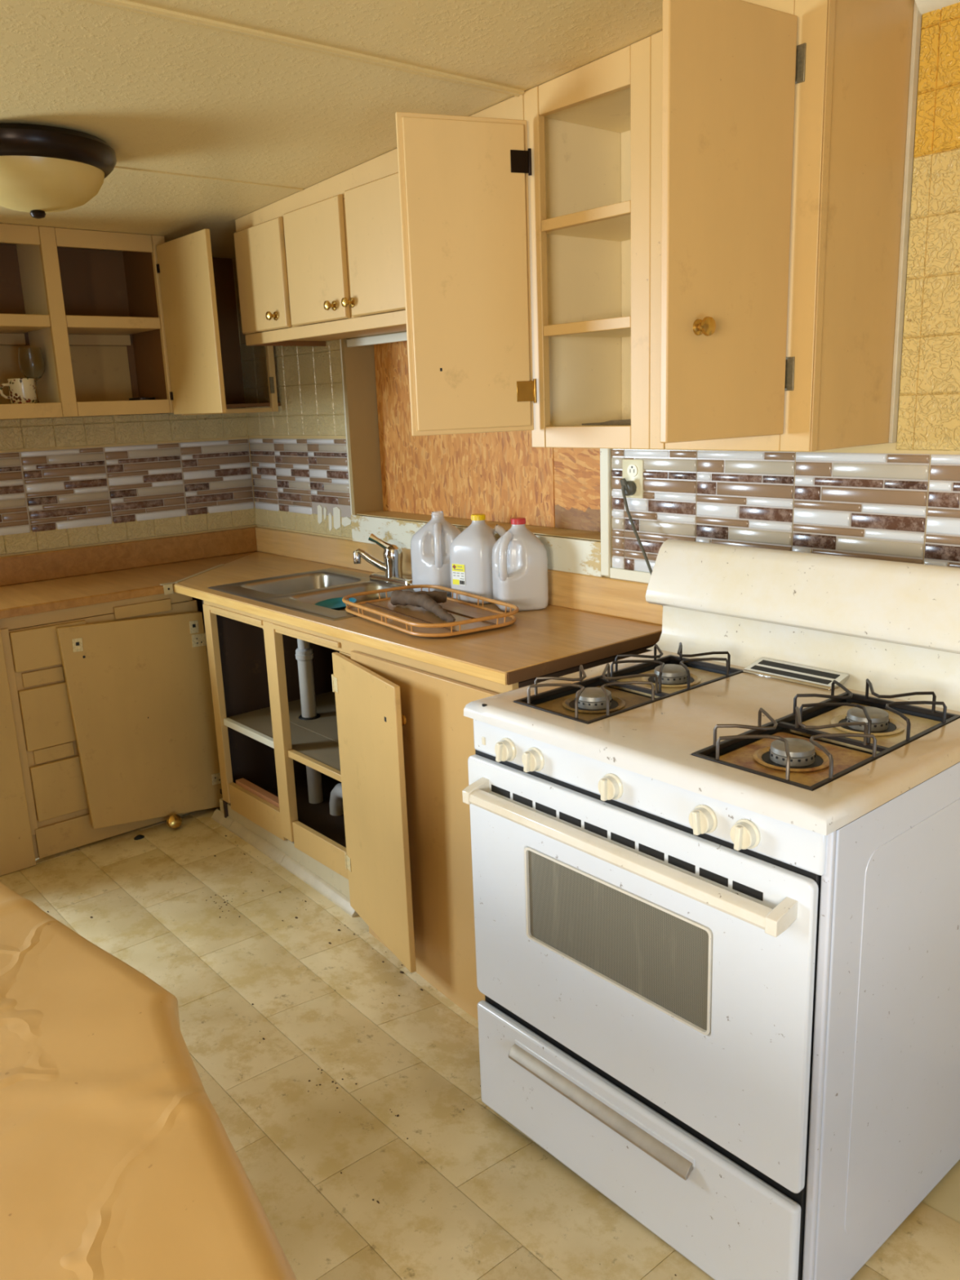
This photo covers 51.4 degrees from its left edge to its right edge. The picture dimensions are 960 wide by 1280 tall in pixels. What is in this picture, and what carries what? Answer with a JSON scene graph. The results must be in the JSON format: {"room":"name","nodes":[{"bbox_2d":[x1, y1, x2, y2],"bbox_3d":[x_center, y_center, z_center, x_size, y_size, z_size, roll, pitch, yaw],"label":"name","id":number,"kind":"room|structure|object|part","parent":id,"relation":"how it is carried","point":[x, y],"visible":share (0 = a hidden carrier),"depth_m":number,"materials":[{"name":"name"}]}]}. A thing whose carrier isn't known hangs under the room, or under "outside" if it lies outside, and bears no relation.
{"room":"damaged room","nodes":[
{"label":"damaged room","id":0,"kind":"room"},
{"bbox_2d":[0,243,257,663],"bbox_3d":[-2.568,-0.204,2.835,4.250,2.450,0.066,-13,17,-39],"label":"wall","id":1,"kind":"structure","parent":0,"point":[72,482],"depth_m":3.77,"materials":[{"name":"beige tile"}]},
{"bbox_2d":[0,526,257,586],"bbox_3d":[-1.589,-0.268,3.626,1.749,0.102,0.019,-13,17,-39],"label":"backsplash","id":2,"kind":"structure","parent":1,"relation":"attached to","point":[69,562],"depth_m":3.80,"materials":[{"name":"brown wood"}]},
{"bbox_2d":[0,223,280,419],"bbox_3d":[-1.275,-1.038,3.286,1.414,0.602,0.695,-13,17,-39],"label":"upper cabinet","id":3,"kind":"object","parent":1,"relation":"attached to","point":[153,317],"visible":0.99,"depth_m":3.43,"materials":[{"name":"beige paint"}]},
{"bbox_2d":[0,377,37,404],"bbox_3d":[-1.530,-0.825,3.314,0.102,0.083,0.082,-4,14,-7],"label":"mug","id":4,"kind":"object","parent":3,"relation":"on","point":[21,390],"visible":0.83,"depth_m":3.28,"materials":[{"name":"ceramic"}]},
{"bbox_3d":[-1.563,-0.818,3.280,0.032,0.051,0.010,-13,17,-39],"label":"handle","id":5,"kind":"part","parent":4,"relation":"part of","materials":[{"name":"ceramic"}]},
{"bbox_3d":[-1.611,-1.242,3.015,0.536,0.055,0.016,-13,17,-39],"label":"rail","id":6,"kind":"part","parent":3,"relation":"part of","materials":[{"name":"beige paint"}]},
{"bbox_2d":[0,313,50,333],"bbox_3d":[-1.691,-1.010,3.178,0.536,0.038,0.286,-13,17,-39],"label":"shelf","id":7,"kind":"object","parent":3,"relation":"attached to","point":[9,322],"depth_m":3.21,"materials":[{"name":"beige paint"}]},
{"bbox_3d":[-1.592,-0.716,3.141,0.536,0.047,0.017,-13,17,-39],"label":"rail","id":8,"kind":"part","parent":3,"relation":"part of","materials":[{"name":"beige paint"}]},
{"bbox_2d":[17,346,46,403],"bbox_3d":[-1.509,-0.892,3.372,0.082,0.185,0.082,-13,17,-39],"label":"wine glass","id":9,"kind":"object","parent":3,"relation":"on","point":[31,359],"visible":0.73,"depth_m":3.33,"materials":[{"name":"clear glass"}]},
{"bbox_3d":[-1.478,-1.060,3.374,0.015,0.583,0.283,-13,17,-39],"label":"panel","id":10,"kind":"part","parent":3,"relation":"part of","materials":[{"name":"beige paint"}]},
{"bbox_3d":[-1.247,-1.327,3.316,0.322,0.055,0.016,-13,17,-39],"label":"rail","id":11,"kind":"part","parent":3,"relation":"part of","materials":[{"name":"beige paint"}]},
{"bbox_2d":[65,315,160,334],"bbox_3d":[-1.327,-1.096,3.478,0.322,0.038,0.286,-13,17,-39],"label":"shelf","id":12,"kind":"object","parent":3,"relation":"attached to","point":[74,324],"depth_m":3.41,"materials":[{"name":"beige paint"}]},
{"bbox_3d":[-1.227,-0.801,3.441,0.322,0.047,0.017,-13,17,-39],"label":"rail","id":13,"kind":"part","parent":3,"relation":"part of","materials":[{"name":"beige paint"}]},
{"bbox_2d":[128,397,155,400],"bbox_3d":[-1.204,-0.859,3.558,0.090,0.011,0.100,-13,17,-39],"label":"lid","id":14,"kind":"object","parent":3,"relation":"on","point":[131,398],"visible":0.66,"depth_m":3.52,"materials":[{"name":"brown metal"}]},
{"bbox_3d":[-1.197,-1.126,3.606,0.015,0.583,0.283,-13,17,-39],"label":"panel","id":15,"kind":"part","parent":3,"relation":"part of","materials":[{"name":"brown wood"}]},
{"bbox_3d":[-0.969,-1.047,3.340,0.018,0.564,0.380,-13,17,-39],"label":"cabinet door","id":16,"kind":"part","parent":3,"relation":"part of","materials":[{"name":"beige paint"}]},
{"bbox_3d":[-0.932,-0.846,3.690,0.361,0.016,0.017,-13,17,-39],"label":"rail","id":17,"kind":"part","parent":3,"relation":"part of","materials":[{"name":"beige paint"}]},
{"bbox_2d":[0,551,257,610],"bbox_3d":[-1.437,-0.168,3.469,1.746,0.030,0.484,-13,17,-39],"label":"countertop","id":18,"kind":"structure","parent":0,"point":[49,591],"depth_m":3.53,"materials":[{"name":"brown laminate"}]},
{"bbox_2d":[0,0,662,258],"bbox_3d":[-0.783,-0.849,0.501,4.270,0.323,5.660,-13,17,-39],"label":"ceiling","id":19,"kind":"structure","parent":0,"point":[166,95],"depth_m":2.04,"materials":[{"name":"beige paint"}]},
{"bbox_2d":[0,123,116,218],"bbox_3d":[-1.064,-1.094,2.378,0.386,0.167,0.386,-13,17,-39],"label":"ceiling lamp","id":20,"kind":"object","parent":19,"relation":"attached to","point":[44,169],"visible":1,"depth_m":2.27,"materials":[{"name":"beige glass"}]},
{"bbox_3d":[-1.063,-1.073,2.383,0.326,0.091,0.326,-13,17,-39],"label":"lamp shade","id":21,"kind":"part","parent":20,"relation":"part of","materials":[{"name":"beige glass"}]},
{"bbox_2d":[113,166,303,191],"bbox_3d":[-2.022,-0.973,1.706,3.940,0.005,0.022,-13,17,-39],"label":"trim","id":22,"kind":"structure","parent":19,"relation":"attached to","point":[119,168],"depth_m":2.74,"materials":[{"name":"beige wood"}]},
{"bbox_2d":[80,0,524,97],"bbox_3d":[-1.406,-0.864,0.989,3.940,0.008,0.026,-13,17,-39],"label":"trim","id":23,"kind":"structure","parent":19,"relation":"attached to","point":[125,5],"depth_m":1.86,"materials":[{"name":"beige wood"}]},
{"bbox_2d":[0,806,959,1279],"bbox_3d":[-0.707,1.303,1.007,4.250,0.084,5.650,-13,17,-39],"label":"floor","id":24,"kind":"structure","parent":0,"point":[468,1195],"depth_m":2.19,"materials":[{"name":"tile"}]},
{"bbox_2d":[0,591,222,875],"bbox_3d":[-1.589,0.301,3.393,1.254,0.833,0.502,-13,17,-39],"label":"base cabinet","id":25,"kind":"object","parent":24,"relation":"on","point":[44,809],"depth_m":3.36,"materials":[{"name":"beige paint"}]},
{"bbox_3d":[-1.720,0.390,3.043,0.584,0.833,0.042,-13,17,-39],"label":"panel","id":26,"kind":"part","parent":25,"relation":"part of","materials":[{"name":"beige paint"}]},
{"bbox_3d":[-1.423,0.120,3.251,0.128,0.048,0.011,-13,17,-39],"label":"drawer rail","id":27,"kind":"part","parent":25,"relation":"part of","materials":[{"name":"beige paint"}]},
{"bbox_3d":[-1.387,0.243,3.298,0.237,0.204,0.018,-13,17,-39],"label":"drawer","id":28,"kind":"part","parent":25,"relation":"part of","materials":[{"name":"beige paint"}]},
{"bbox_3d":[-1.395,0.019,3.245,0.237,0.131,0.018,-13,17,-39],"label":"drawer","id":29,"kind":"part","parent":25,"relation":"part of","materials":[{"name":"beige paint"}]},
{"bbox_3d":[-1.414,0.374,3.312,0.128,0.048,0.011,-13,17,-39],"label":"drawer rail","id":30,"kind":"part","parent":25,"relation":"part of","materials":[{"name":"beige paint"}]},
{"bbox_3d":[-1.378,0.489,3.357,0.237,0.190,0.018,-13,17,-39],"label":"drawer","id":31,"kind":"part","parent":25,"relation":"part of","materials":[{"name":"beige paint"}]},
{"bbox_3d":[-1.317,0.016,3.266,0.034,0.046,0.004,-13,17,-39],"label":"mounting plate","id":32,"kind":"part","parent":25,"relation":"part of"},
{"bbox_3d":[-1.276,-0.106,3.349,0.650,0.042,0.019,-13,17,-39],"label":"rail","id":33,"kind":"part","parent":25,"relation":"part of","materials":[{"name":"beige paint"}]},
{"bbox_3d":[-1.009,-0.046,3.522,0.034,0.046,0.004,-13,17,-39],"label":"mounting plate","id":34,"kind":"part","parent":25,"relation":"part of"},
{"bbox_2d":[133,834,144,839],"bbox_3d":[-1.187,0.688,3.476,0.039,0.015,0.027,-13,17,-39],"label":"scrap","id":35,"kind":"object","parent":24,"relation":"on","point":[138,837],"visible":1,"depth_m":3.47,"materials":[{"name":"black"}]},
{"bbox_2d":[166,813,182,828],"bbox_3d":[-1.086,0.640,3.534,0.052,0.052,0.052,-13,17,-39],"label":"door knob","id":36,"kind":"object","parent":24,"relation":"on","point":[174,820],"visible":1,"depth_m":3.52,"materials":[{"name":"gold metal"}]},
{"bbox_2d":[47,835,675,1275],"bbox_3d":[-0.366,0.993,2.233,0.885,0.075,2.874,-13,17,-39],"label":"debris","id":37,"kind":"object","parent":24,"relation":"on","point":[330,943],"visible":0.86,"depth_m":2.69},
{"bbox_2d":[202,600,654,1019],"bbox_3d":[-0.445,0.333,3.270,0.666,0.920,2.183,-13,17,-39],"label":"base cabinet","id":38,"kind":"object","parent":24,"relation":"on","point":[393,730],"visible":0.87,"depth_m":2.68,"materials":[{"name":"beige paint"}]},
{"bbox_3d":[-0.918,0.642,3.564,0.026,0.035,0.135,-13,17,-39],"label":"floor moulding","id":39,"kind":"part","parent":38,"relation":"part of","materials":[{"name":"beige wood"}]},
{"bbox_3d":[-0.757,0.685,3.380,0.026,0.041,0.358,-13,17,-39],"label":"floor moulding","id":40,"kind":"part","parent":38,"relation":"part of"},
{"bbox_3d":[-0.748,0.573,3.356,0.019,0.095,0.367,-13,17,-39],"label":"rail","id":41,"kind":"part","parent":38,"relation":"part of","materials":[{"name":"beige paint"}]},
{"bbox_3d":[-0.503,0.759,3.093,0.026,0.053,0.418,-13,17,-39],"label":"floor moulding","id":42,"kind":"part","parent":38,"relation":"part of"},
{"bbox_3d":[-0.471,0.643,3.040,0.019,0.087,0.351,-13,17,-39],"label":"rail","id":43,"kind":"part","parent":38,"relation":"part of","materials":[{"name":"beige paint"}]},
{"bbox_2d":[0,526,662,684],"bbox_3d":[-0.828,-0.071,2.760,1.750,0.136,2.360,-13,17,-39],"label":"countertop","id":44,"kind":"structure","parent":38,"relation":"on","point":[586,619],"depth_m":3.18,"materials":[{"name":"brown laminate"}]},
{"bbox_2d":[208,567,452,620],"bbox_3d":[-0.470,-0.098,3.228,0.496,0.132,0.786,-13,17,-39],"label":"sink","id":45,"kind":"object","parent":44,"relation":"in","point":[298,592],"visible":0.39,"depth_m":3.30,"materials":[{"name":"silver metal"}]},
{"bbox_2d":[295,638,323,804],"bbox_3d":[-0.589,0.256,3.442,0.074,0.641,0.074,-13,17,-39],"label":"drain pipe","id":46,"kind":"object","parent":45,"relation":"attached to","point":[304,653],"visible":0.72,"depth_m":3.41,"materials":[{"name":"white plastic"}]},
{"bbox_2d":[314,597,356,610],"bbox_3d":[-0.458,-0.112,3.160,0.136,0.024,0.136,-13,17,-39],"label":"plate","id":47,"kind":"object","parent":45,"relation":"in","point":[336,603],"visible":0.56,"depth_m":3.19,"materials":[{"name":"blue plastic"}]},
{"bbox_2d":[410,511,462,595],"bbox_3d":[-0.126,-0.273,3.099,0.145,0.250,0.145,11,19,43],"label":"milk jug","id":48,"kind":"object","parent":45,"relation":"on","point":[430,545],"visible":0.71,"depth_m":3.05,"materials":[{"name":"white plastic"}]},
{"bbox_3d":[-0.127,-0.283,3.024,0.025,0.140,0.054,-2,13,0],"label":"handle","id":49,"kind":"part","parent":48,"relation":"part of","materials":[{"name":"white plastic"}]},
{"bbox_2d":[353,533,412,586],"bbox_3d":[-0.288,-0.272,3.292,0.243,0.163,0.123,5,15,29],"label":"faucet","id":50,"kind":"object","parent":44,"relation":"on","point":[393,554],"visible":0.91,"depth_m":3.28,"materials":[{"name":"silver metal"}]},
{"bbox_3d":[-0.347,-0.259,3.298,0.127,0.089,0.028,-1,14,7],"label":"spout","id":51,"kind":"part","parent":50,"relation":"part of","materials":[{"name":"silver metal"}]},
{"bbox_3d":[-0.323,-0.318,3.285,0.087,0.068,0.032,0,14,8],"label":"lever","id":52,"kind":"part","parent":50,"relation":"part of","materials":[{"name":"silver metal"}]},
{"bbox_3d":[-0.284,-0.203,3.308,0.056,0.021,0.250,-13,17,-39],"label":"plate","id":53,"kind":"part","parent":50,"relation":"part of","materials":[{"name":"silver metal"}]},
{"bbox_2d":[342,584,519,636],"bbox_3d":[-0.146,-0.087,2.763,0.326,0.036,0.547,-11,16,-32],"label":"wicker tray","id":54,"kind":"object","parent":44,"relation":"on","point":[469,617],"visible":0.92,"depth_m":2.72,"materials":[{"name":"wicker"}]},
{"bbox_2d":[390,590,455,622],"bbox_3d":[-0.114,-0.102,2.777,0.132,0.048,0.344,-11,16,-32],"label":"driftwood","id":55,"kind":"object","parent":54,"relation":"in","point":[428,601],"visible":1,"depth_m":2.82,"materials":[{"name":"brown wood"}]},
{"bbox_2d":[449,513,506,604],"bbox_3d":[-0.001,-0.245,2.954,0.146,0.254,0.147,8,17,36],"label":"milk jug","id":56,"kind":"object","parent":44,"relation":"on","point":[471,550],"visible":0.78,"depth_m":2.90,"materials":[{"name":"white plastic"}]},
{"bbox_2d":[453,566,464,579],"bbox_3d":[-0.063,-0.197,2.921,0.041,0.038,0.001,8,17,37],"label":"print","id":57,"kind":"object","parent":56,"relation":"attached to","point":[458,571],"depth_m":2.92,"materials":[{"name":"yellow paper"}]},
{"bbox_3d":[0.069,-0.274,2.958,0.054,0.140,0.025,-4,14,-7],"label":"handle","id":58,"kind":"part","parent":56,"relation":"part of","materials":[{"name":"white plastic"}]},
{"bbox_2d":[491,517,548,611],"bbox_3d":[0.111,-0.218,2.826,0.145,0.254,0.145,-5,14,-10],"label":"milk jug","id":59,"kind":"object","parent":44,"relation":"on","point":[519,561],"visible":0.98,"depth_m":2.77,"materials":[{"name":"white plastic"}]},
{"bbox_3d":[0.070,-0.228,2.764,0.025,0.140,0.054,7,16,34],"label":"handle","id":60,"kind":"part","parent":59,"relation":"part of","materials":[{"name":"white plastic"}]},
{"bbox_2d":[329,782,343,816],"bbox_3d":[-0.446,0.542,3.330,0.052,0.129,0.206,-11,16,-33],"label":"drain elbow","id":61,"kind":"object","parent":38,"relation":"on","point":[336,808],"visible":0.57,"depth_m":3.37,"materials":[{"name":"white plastic"}]},
{"bbox_3d":[-0.422,-0.003,2.795,0.020,0.047,1.545,-13,17,-39],"label":"rail","id":62,"kind":"part","parent":38,"relation":"part of","materials":[{"name":"beige paint"}]},
{"bbox_3d":[-0.285,0.444,2.655,0.016,0.765,0.418,-9,15,-28],"label":"cabinet door","id":63,"kind":"part","parent":38,"relation":"part of","materials":[{"name":"beige paint"}]},
{"bbox_3d":[-0.198,0.198,2.462,0.030,0.028,0.028,-9,15,-28],"label":"knob","id":64,"kind":"part","parent":38,"relation":"part of","materials":[{"name":"gold metal"}]},
{"bbox_3d":[-0.128,0.511,2.539,0.022,0.891,0.628,-13,17,-38],"label":"blank panel","id":65,"kind":"part","parent":38,"relation":"part of","materials":[{"name":"beige paint"}]},
{"bbox_2d":[462,538,959,1279],"bbox_3d":[0.454,0.453,1.893,0.694,1.160,0.773,-13,17,-39],"label":"gas stove","id":66,"kind":"object","parent":24,"relation":"on","point":[716,866],"visible":1,"depth_m":1.67,"materials":[{"name":"white metal"}]},
{"bbox_2d":[481,736,485,745],"bbox_3d":[0.007,0.194,1.915,0.004,0.016,0.009,-13,17,-39],"label":"light switch","id":67,"kind":"object","parent":66,"relation":"attached to","point":[483,738],"depth_m":1.91,"materials":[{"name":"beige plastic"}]},
{"bbox_3d":[0.048,0.205,1.858,0.023,0.045,0.045,-13,17,-39],"label":"burner knob","id":68,"kind":"part","parent":66,"relation":"part of","materials":[{"name":"beige plastic"}]},
{"bbox_3d":[0.096,0.217,1.802,0.023,0.045,0.045,-13,17,-39],"label":"burner knob","id":69,"kind":"part","parent":66,"relation":"part of","materials":[{"name":"beige plastic"}]},
{"bbox_3d":[0.216,0.110,1.896,0.068,0.028,0.068,-13,17,-39],"label":"burner","id":70,"kind":"part","parent":66,"relation":"part of","materials":[{"name":"metal"}]},
{"bbox_3d":[0.206,0.846,1.815,0.023,0.025,0.437,-13,17,-39],"label":"drawer handle","id":71,"kind":"part","parent":66,"relation":"part of","materials":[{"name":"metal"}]},
{"bbox_3d":[0.217,0.245,1.663,0.023,0.045,0.045,-13,17,-39],"label":"burner knob","id":72,"kind":"part","parent":66,"relation":"part of","materials":[{"name":"beige plastic"}]},
{"bbox_3d":[0.246,0.920,1.818,0.022,0.240,0.747,-13,17,-39],"label":"broiler drawer","id":73,"kind":"part","parent":66,"relation":"part of","materials":[{"name":"white metal"}]},
{"bbox_2d":[462,754,818,1193],"bbox_3d":[0.214,0.534,1.709,0.070,0.515,0.749,-13,17,-39],"label":"oven","id":74,"kind":"object","parent":66,"relation":"in","point":[682,966],"depth_m":1.64,"materials":[{"name":"white metal"}]},
{"bbox_3d":[0.236,0.237,1.663,0.017,0.070,0.752,-13,17,-39],"label":"control panel","id":75,"kind":"part","parent":66,"relation":"part of","materials":[{"name":"white metal"}]},
{"bbox_3d":[0.391,0.069,2.040,0.068,0.028,0.068,-13,17,-39],"label":"burner","id":76,"kind":"part","parent":66,"relation":"part of","materials":[{"name":"metal"}]},
{"bbox_3d":[0.340,0.275,1.523,0.023,0.045,0.045,-13,17,-39],"label":"burner knob","id":77,"kind":"part","parent":66,"relation":"part of","materials":[{"name":"beige plastic"}]},
{"bbox_2d":[463,649,959,835],"bbox_3d":[0.459,0.135,1.828,0.635,0.032,0.768,-13,17,-39],"label":"cooktop","id":78,"kind":"object","parent":66,"relation":"in","point":[664,737],"depth_m":1.69,"materials":[{"name":"metal"}]},
{"bbox_3d":[0.389,0.286,1.467,0.023,0.045,0.045,-13,17,-39],"label":"burner knob","id":79,"kind":"part","parent":66,"relation":"part of","materials":[{"name":"beige plastic"}]},
{"bbox_3d":[0.494,0.176,1.577,0.068,0.028,0.068,-13,17,-39],"label":"burner","id":80,"kind":"part","parent":66,"relation":"part of","materials":[{"name":"metal"}]},
{"bbox_2d":[742,657,849,690],"bbox_3d":[0.626,0.065,1.984,0.073,0.019,0.197,-13,17,-39],"label":"vent","id":81,"kind":"object","parent":66,"relation":"in","point":[813,673],"depth_m":1.97,"materials":[{"name":"silver metal"}]},
{"bbox_3d":[0.668,0.135,1.721,0.068,0.028,0.068,-13,17,-39],"label":"burner","id":82,"kind":"part","parent":66,"relation":"part of","materials":[{"name":"metal"}]},
{"bbox_2d":[233,2,959,577],"bbox_3d":[0.914,-0.163,2.125,0.146,2.450,5.660,-13,17,-39],"label":"wall","id":83,"kind":"structure","parent":0,"point":[900,500],"depth_m":2.18,"materials":[{"name":"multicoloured tile"}]},
{"bbox_2d":[233,94,524,346],"bbox_3d":[-0.249,-1.126,2.866,0.356,0.455,1.386,-13,17,-39],"label":"upper cabinet","id":84,"kind":"object","parent":83,"relation":"attached to","point":[331,249],"visible":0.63,"depth_m":2.88,"materials":[{"name":"beige paint"}]},
{"bbox_3d":[-0.697,-1.155,3.183,0.015,0.322,0.298,-13,17,-39],"label":"cabinet door","id":85,"kind":"part","parent":84,"relation":"part of","materials":[{"name":"beige paint"}]},
{"bbox_3d":[-0.656,-1.018,3.133,0.033,0.028,0.028,-13,17,-39],"label":"knob","id":86,"kind":"part","parent":84,"relation":"part of","materials":[{"name":"gold metal"}]},
{"bbox_3d":[-0.663,-1.209,3.402,0.286,0.396,0.016,-13,17,-39],"label":"panel","id":87,"kind":"part","parent":84,"relation":"part of","materials":[{"name":"beige wood"}]},
{"bbox_3d":[-0.484,-1.108,2.938,0.015,0.329,0.311,-13,17,-39],"label":"cabinet door","id":88,"kind":"part","parent":84,"relation":"part of","materials":[{"name":"beige paint"}]},
{"bbox_3d":[-0.330,-0.901,2.839,0.020,0.036,1.382,-13,17,-39],"label":"rail","id":89,"kind":"part","parent":84,"relation":"part of","materials":[{"name":"beige paint"}]},
{"bbox_3d":[-0.434,-0.965,2.879,0.033,0.028,0.028,-13,17,-39],"label":"knob","id":90,"kind":"part","parent":84,"relation":"part of","materials":[{"name":"gold metal"}]},
{"bbox_3d":[-0.374,-0.951,2.810,0.033,0.028,0.028,-13,17,-39],"label":"knob","id":91,"kind":"part","parent":84,"relation":"part of","materials":[{"name":"gold metal"}]},
{"bbox_3d":[-0.265,-1.060,2.685,0.015,0.338,0.313,-13,17,-39],"label":"cabinet door","id":92,"kind":"part","parent":84,"relation":"part of","materials":[{"name":"beige paint"}]},
{"bbox_3d":[-0.344,-1.277,2.749,0.020,0.099,1.382,-13,17,-39],"label":"rail","id":93,"kind":"part","parent":84,"relation":"part of","materials":[{"name":"beige paint"}]},
{"bbox_2d":[255,526,662,625],"bbox_3d":[-0.166,-0.240,3.289,0.019,0.102,2.340,-13,17,-39],"label":"backsplash","id":94,"kind":"structure","parent":83,"relation":"attached to","point":[617,597],"depth_m":2.83,"materials":[{"name":"brown wood"}]},
{"bbox_2d":[339,330,650,583],"bbox_3d":[0.087,-0.598,2.996,0.147,0.728,1.566,-13,17,-39],"label":"window","id":95,"kind":"structure","parent":83,"relation":"in","point":[500,476],"depth_m":3.30,"materials":[{"name":"paint"}]},
{"bbox_3d":[-0.071,-0.699,3.257,0.014,0.602,0.889,-13,17,-39],"label":"board panel","id":96,"kind":"part","parent":95,"relation":"part of","materials":[{"name":"brown wood"}]},
{"bbox_3d":[-0.004,-0.367,3.181,0.135,0.011,1.197,-13,17,-39],"label":"sill","id":97,"kind":"part","parent":95,"relation":"part of","materials":[{"name":"white wood"}]},
{"bbox_3d":[0.318,-0.607,2.812,0.014,0.602,0.305,-13,17,-39],"label":"board panel","id":98,"kind":"part","parent":95,"relation":"part of","materials":[{"name":"brown wood"}]},
{"bbox_3d":[0.335,-0.349,2.658,0.012,0.360,0.031,-13,17,-39],"label":"casing","id":99,"kind":"part","parent":95,"relation":"part of","materials":[{"name":"white paint"}]},
{"bbox_3d":[0.455,-0.157,2.568,0.010,0.028,0.315,-13,17,-39],"label":"casing","id":100,"kind":"part","parent":95,"relation":"part of","materials":[{"name":"white paint"}]},
{"bbox_2d":[622,459,644,498],"bbox_3d":[0.393,-0.415,2.567,0.011,0.098,0.068,-13,17,-39],"label":"wall outlet","id":101,"kind":"object","parent":83,"relation":"attached to","point":[633,470],"visible":0.82,"depth_m":2.56,"materials":[{"name":"beige plastic"}]},
{"bbox_2d":[626,464,637,476],"bbox_3d":[0.390,-0.434,2.557,0.002,0.031,0.033,-13,17,-39],"label":"socket","id":102,"kind":"object","parent":101,"relation":"attached to","point":[632,469],"depth_m":2.56,"materials":[{"name":"beige plastic"}]},
{"bbox_2d":[619,478,662,606],"bbox_3d":[0.438,-0.126,2.497,0.040,0.540,0.306,-8,15,-22],"label":"power cord","id":103,"kind":"object","parent":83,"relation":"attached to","point":[628,487],"visible":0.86,"depth_m":2.54,"materials":[{"name":"grey rubber"}]},
{"bbox_2d":[395,0,921,451],"bbox_3d":[0.324,-0.803,2.050,0.625,0.809,0.836,-13,17,-39],"label":"upper cabinet","id":104,"kind":"object","parent":83,"relation":"attached to","point":[691,234],"visible":1,"depth_m":1.91,"materials":[{"name":"beige paint"}]},
{"bbox_3d":[-0.024,-0.804,2.229,0.300,0.671,0.018,-7,14,-20],"label":"cabinet door","id":105,"kind":"part","parent":104,"relation":"part of","materials":[{"name":"beige paint"}]},
{"bbox_3d":[0.240,-0.872,2.401,0.286,0.770,0.018,-13,17,-39],"label":"panel","id":106,"kind":"part","parent":104,"relation":"part of","materials":[{"name":"beige paint"}]},
{"bbox_3d":[0.221,-1.170,2.094,0.019,0.071,0.264,-13,17,-39],"label":"rail","id":107,"kind":"part","parent":104,"relation":"part of","materials":[{"name":"beige paint"}]},
{"bbox_3d":[0.230,-0.914,2.156,0.019,0.024,0.264,-13,17,-39],"label":"shelf rail","id":108,"kind":"part","parent":104,"relation":"part of","materials":[{"name":"beige paint"}]},
{"bbox_3d":[0.239,-0.694,2.209,0.019,0.024,0.264,-13,17,-39],"label":"shelf rail","id":109,"kind":"part","parent":104,"relation":"part of","materials":[{"name":"beige paint"}]},
{"bbox_3d":[0.247,-0.461,2.265,0.019,0.049,0.264,-13,17,-39],"label":"rail","id":110,"kind":"part","parent":104,"relation":"part of","materials":[{"name":"beige paint"}]},
{"bbox_2d":[546,214,631,241],"bbox_3d":[0.345,-0.941,2.250,0.280,0.019,0.324,-13,17,-39],"label":"shelf","id":111,"kind":"object","parent":104,"relation":"attached to","point":[618,228],"depth_m":2.29,"materials":[{"name":"beige paint"}]},
{"bbox_2d":[556,328,631,337],"bbox_3d":[0.353,-0.721,2.303,0.280,0.019,0.324,-13,17,-39],"label":"shelf","id":112,"kind":"object","parent":104,"relation":"attached to","point":[624,332],"depth_m":2.35,"materials":[{"name":"beige paint"}]},
{"bbox_3d":[0.582,-0.875,2.210,0.005,0.760,0.710,-13,17,-39],"label":"panel","id":113,"kind":"part","parent":104,"relation":"part of","materials":[{"name":"beige paint"}]},
{"bbox_3d":[0.377,-0.527,1.677,0.032,0.032,0.031,-13,17,-39],"label":"knob","id":114,"kind":"part","parent":104,"relation":"part of","materials":[{"name":"gold metal"}]},
{"bbox_3d":[0.484,-0.407,1.993,0.019,0.054,0.276,-13,17,-39],"label":"rail","id":115,"kind":"part","parent":104,"relation":"part of","materials":[{"name":"beige paint"}]},
{"bbox_3d":[0.424,-0.700,1.702,0.305,0.699,0.017,-11,16,-33],"label":"cabinet door","id":116,"kind":"part","parent":104,"relation":"part of","materials":[{"name":"beige paint"}]},
{"bbox_3d":[0.457,-1.121,1.821,0.019,0.087,0.276,-13,17,-39],"label":"rail","id":117,"kind":"part","parent":104,"relation":"part of","materials":[{"name":"beige paint"}]},
{"bbox_3d":[0.713,-0.771,1.857,0.286,0.808,0.016,-13,17,-39],"label":"panel","id":118,"kind":"part","parent":104,"relation":"part of","materials":[{"name":"beige paint"}]},
{"bbox_2d":[915,0,959,15],"bbox_3d":[1.728,-0.953,0.777,0.034,0.038,2.840,-13,17,-39],"label":"trim","id":119,"kind":"structure","parent":83,"relation":"attached to","point":[923,6],"depth_m":1.82,"materials":[{"name":"white paint"}]},
{"bbox_3d":[-1.100,0.872,1.146,1.080,0.736,2.900,-13,17,-39],"label":"table","id":120,"kind":"object","parent":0,"visible":0},
{"bbox_2d":[0,881,297,1279],"bbox_3d":[-1.066,0.559,1.124,1.246,0.147,3.041,-13,17,-39],"label":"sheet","id":121,"kind":"object","parent":120,"relation":"on","point":[117,1162],"visible":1,"depth_m":0.99,"materials":[{"name":"paper"}]}
]}

